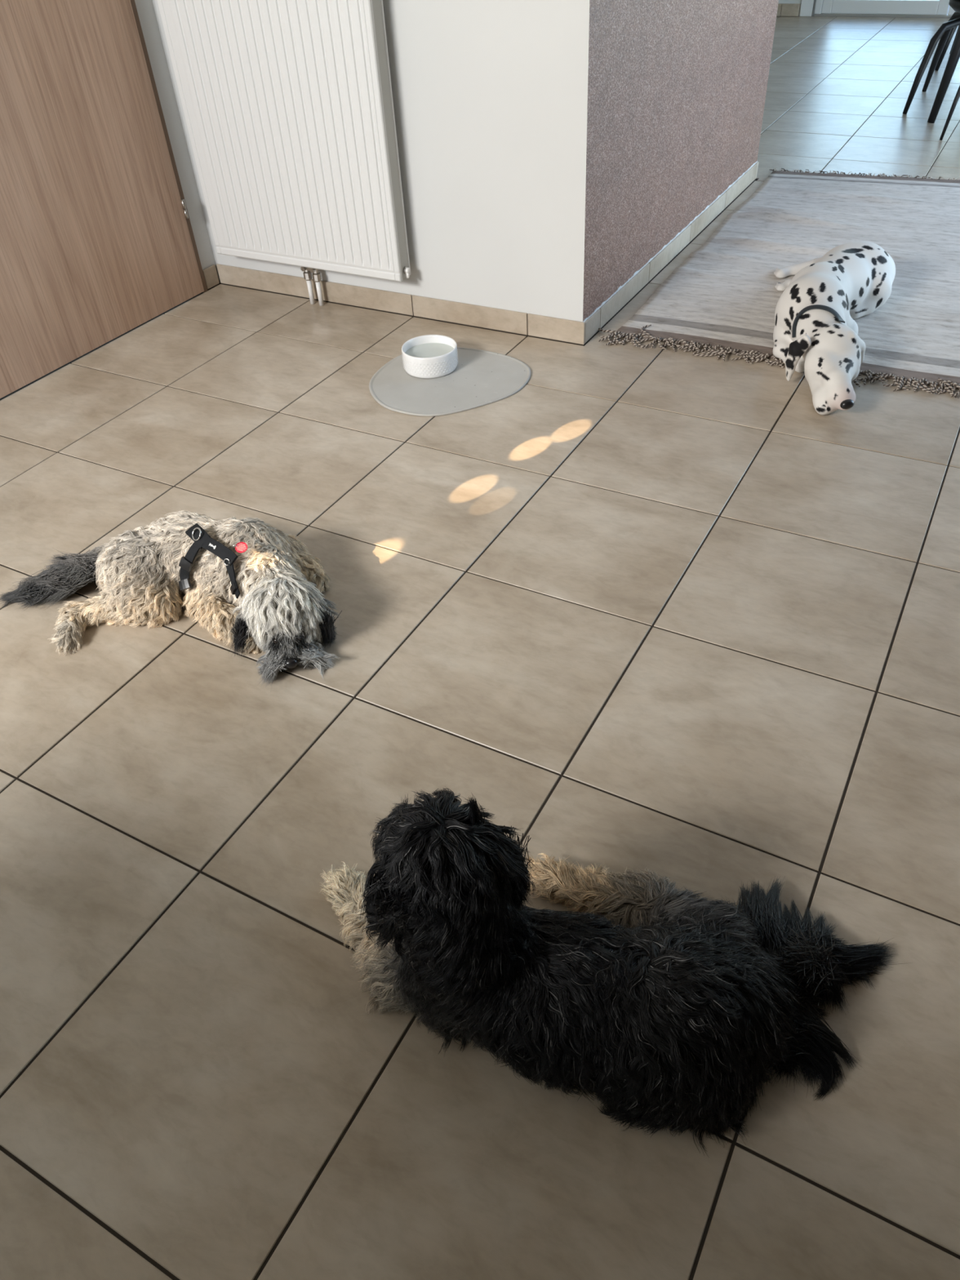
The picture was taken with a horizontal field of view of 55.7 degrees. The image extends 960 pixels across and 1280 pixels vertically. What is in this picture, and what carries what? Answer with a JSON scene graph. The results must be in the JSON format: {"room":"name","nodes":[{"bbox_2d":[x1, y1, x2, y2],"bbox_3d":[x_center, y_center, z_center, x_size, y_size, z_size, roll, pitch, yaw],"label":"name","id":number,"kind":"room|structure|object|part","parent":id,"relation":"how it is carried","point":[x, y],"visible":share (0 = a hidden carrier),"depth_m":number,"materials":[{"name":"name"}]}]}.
{"room":"home hallway","nodes":[
{"label":"home hallway","id":0,"kind":"room"},
{"bbox_2d":[134,0,220,283],"bbox_3d":[-2.260,-1.012,1.229,0.111,2.750,4.755,18,46,23],"label":"wall","id":1,"kind":"structure","parent":0,"point":[145,10],"depth_m":3.18,"materials":[{"name":"white paint"}]},
{"bbox_2d":[0,0,207,398],"bbox_3d":[-1.401,-1.835,2.492,0.118,2.115,1.059,18,46,23],"label":"door","id":2,"kind":"structure","parent":1,"relation":"in","point":[97,241],"depth_m":2.91,"materials":[{"name":"brown wood"}]},
{"bbox_3d":[-1.408,-1.837,2.494,0.103,2.115,1.059,18,46,23],"label":"frame","id":3,"kind":"part","parent":2,"relation":"part of","materials":[{"name":"brown wood"}]},
{"bbox_2d":[202,264,219,290],"bbox_3d":[-1.040,-1.403,3.517,0.008,0.076,0.072,18,46,23],"label":"baseboard","id":4,"kind":"structure","parent":1,"relation":"attached to","point":[211,275],"depth_m":3.51,"materials":[{"name":"grey tile"}]},
{"bbox_2d":[151,0,548,316],"bbox_3d":[-0.492,-2.238,2.469,1.539,2.750,0.100,18,46,23],"label":"wall","id":5,"kind":"structure","parent":0,"point":[469,77],"depth_m":2.76,"materials":[{"name":"white paint"}]},
{"bbox_2d":[157,0,410,306],"bbox_3d":[-0.609,-1.619,2.980,0.820,1.060,0.101,18,46,23],"label":"radiator","id":6,"kind":"object","parent":5,"relation":"attached to","point":[287,105],"visible":1,"depth_m":2.90,"materials":[{"name":"white metal"}]},
{"bbox_3d":[-0.613,-1.688,2.941,0.806,0.905,0.012,18,46,23],"label":"panel","id":7,"kind":"part","parent":6,"relation":"part of","materials":[{"name":"white metal"}]},
{"bbox_2d":[216,263,585,346],"bbox_3d":[-0.340,-1.207,3.238,1.548,0.076,0.008,18,46,23],"label":"baseboard","id":8,"kind":"structure","parent":5,"relation":"attached to","point":[570,331],"depth_m":3.18,"materials":[{"name":"grey tile"}]},
{"bbox_2d":[0,16,959,1279],"bbox_3d":[0.721,-1.544,3.625,5.625,0.050,11.220,18,46,23],"label":"floor","id":9,"kind":"structure","parent":0,"point":[670,613],"depth_m":1.66,"materials":[{"name":"grey tile"}]},
{"bbox_2d":[0,508,342,690],"bbox_3d":[-0.672,-0.158,1.988,0.754,0.189,0.387,6,43,12],"label":"dog","id":10,"kind":"object","parent":9,"relation":"on","point":[143,575],"visible":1,"depth_m":1.96},
{"bbox_2d":[368,346,530,416],"bbox_3d":[-0.104,-0.804,2.814,0.481,0.006,0.465,18,46,23],"label":"mat","id":11,"kind":"object","parent":9,"relation":"on","point":[480,378],"visible":0.86,"depth_m":2.79,"materials":[{"name":"grey plastic"}]},
{"bbox_2d":[401,334,457,378],"bbox_3d":[-0.157,-0.892,2.863,0.176,0.070,0.176,18,46,23],"label":"bowl","id":12,"kind":"object","parent":11,"relation":"on","point":[427,356],"visible":1,"depth_m":2.84,"materials":[{"name":"white ceramic"}]},
{"bbox_2d":[319,787,913,1156],"bbox_3d":[0.116,0.348,1.210,0.792,0.378,0.326,11,44,17],"label":"dog","id":13,"kind":"object","parent":9,"relation":"on","point":[659,1002],"visible":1,"depth_m":1.15},
{"bbox_2d":[598,168,959,398],"bbox_3d":[1.656,-1.410,3.335,1.818,0.033,2.279,18,46,23],"label":"rug","id":14,"kind":"object","parent":9,"relation":"on","point":[724,297],"visible":0.86,"depth_m":3.30,"materials":[{"name":"fabric"}]},
{"bbox_2d":[773,240,895,415],"bbox_3d":[1.121,-1.043,2.824,0.391,0.213,1.140,7,43,12],"label":"dog","id":15,"kind":"object","parent":14,"relation":"on","point":[815,331],"visible":1,"depth_m":2.70},
{"bbox_2d":[902,0,959,114],"bbox_3d":[2.676,-3.209,4.788,0.590,0.691,0.596,18,46,23],"label":"dining chair","id":16,"kind":"object","parent":9,"relation":"on","point":[944,31],"visible":1,"depth_m":4.83,"materials":[{"name":"black paint"}]},
{"bbox_3d":[2.620,-3.270,5.059,0.040,0.429,0.314,-13,42,-10],"label":"leg","id":17,"kind":"part","parent":16,"relation":"part of","materials":[{"name":"black paint"}]},
{"bbox_3d":[2.672,-3.294,4.707,0.454,0.072,0.454,18,46,23],"label":"seat","id":18,"kind":"part","parent":16,"relation":"part of","materials":[{"name":"black paint"}]},
{"bbox_2d":[927,26,959,123],"bbox_3d":[3.425,-3.597,5.131,1.111,0.737,2.547,18,46,23],"label":"dining table","id":19,"kind":"object","parent":9,"relation":"on","point":[953,58],"visible":1,"depth_m":4.64,"materials":[{"name":"black paint"}]},
{"bbox_2d":[934,25,959,71],"bbox_3d":[3.225,-3.914,5.539,0.590,0.691,0.582,18,46,23],"label":"dining chair","id":20,"kind":"object","parent":9,"relation":"on","point":[953,30],"visible":0.46,"depth_m":5.63,"materials":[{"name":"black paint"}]},
{"bbox_3d":[3.164,-3.973,5.808,0.040,0.429,0.307,-12,42,-9],"label":"leg","id":21,"kind":"part","parent":20,"relation":"part of","materials":[{"name":"black paint"}]},
{"bbox_2d":[939,85,959,140],"bbox_3d":[2.558,-2.777,4.309,0.513,0.690,0.506,18,46,23],"label":"dining chair","id":22,"kind":"object","parent":9,"relation":"on","point":[957,95],"visible":1,"depth_m":4.44,"materials":[{"name":"black paint"}]},
{"bbox_2d":[547,0,778,321],"bbox_3d":[0.680,-2.561,2.737,0.120,2.750,1.956,18,46,23],"label":"wall partition","id":23,"kind":"structure","parent":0,"point":[656,107],"depth_m":2.92,"materials":[{"name":"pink paint"}]},
{"bbox_2d":[582,160,758,344],"bbox_3d":[0.806,-1.578,3.566,0.009,0.074,1.956,18,46,23],"label":"baseboard","id":24,"kind":"structure","parent":23,"relation":"attached to","point":[621,298],"depth_m":3.40,"materials":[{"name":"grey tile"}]},
{"bbox_2d":[777,0,816,16],"bbox_3d":[3.368,-5.953,6.348,5.625,2.750,0.200,18,46,23],"label":"wall","id":25,"kind":"structure","parent":0,"point":[780,1],"depth_m":7.47,"materials":[{"name":"white paint"}]},
{"bbox_2d":[776,3,799,16],"bbox_3d":[2.164,-5.319,7.669,1.042,0.087,0.030,18,46,23],"label":"baseboard","id":26,"kind":"structure","parent":25,"relation":"attached to","point":[784,9],"depth_m":7.49,"materials":[{"name":"grey tile"}]},
{"bbox_2d":[799,0,813,16],"bbox_3d":[2.616,-5.949,6.744,0.096,2.199,0.020,18,46,23],"label":"trim","id":27,"kind":"structure","parent":25,"relation":"attached to","point":[806,6],"depth_m":7.43,"materials":[{"name":"white"}]},
{"bbox_2d":[811,0,816,16],"bbox_3d":[2.667,-5.935,6.724,0.015,2.199,0.014,18,46,23],"label":"trim","id":28,"kind":"structure","parent":25,"relation":"attached to","point":[815,1],"depth_m":7.41,"materials":[{"name":"grey"}]},
{"bbox_2d":[813,0,955,17],"bbox_3d":[4.018,-5.537,6.218,2.979,2.170,0.160,18,46,23],"label":"window","id":29,"kind":"structure","parent":25,"relation":"in","point":[842,8],"depth_m":7.22,"materials":[{"name":"grey"}]},
{"bbox_3d":[4.008,-5.537,6.195,2.979,2.138,0.080,18,46,23],"label":"frame","id":30,"kind":"part","parent":29,"relation":"part of","materials":[{"name":"white"}]},
{"bbox_3d":[4.009,-5.519,6.211,0.954,2.081,0.060,18,46,23],"label":"sash","id":31,"kind":"part","parent":29,"relation":"part of","materials":[{"name":"white"}]}
]}

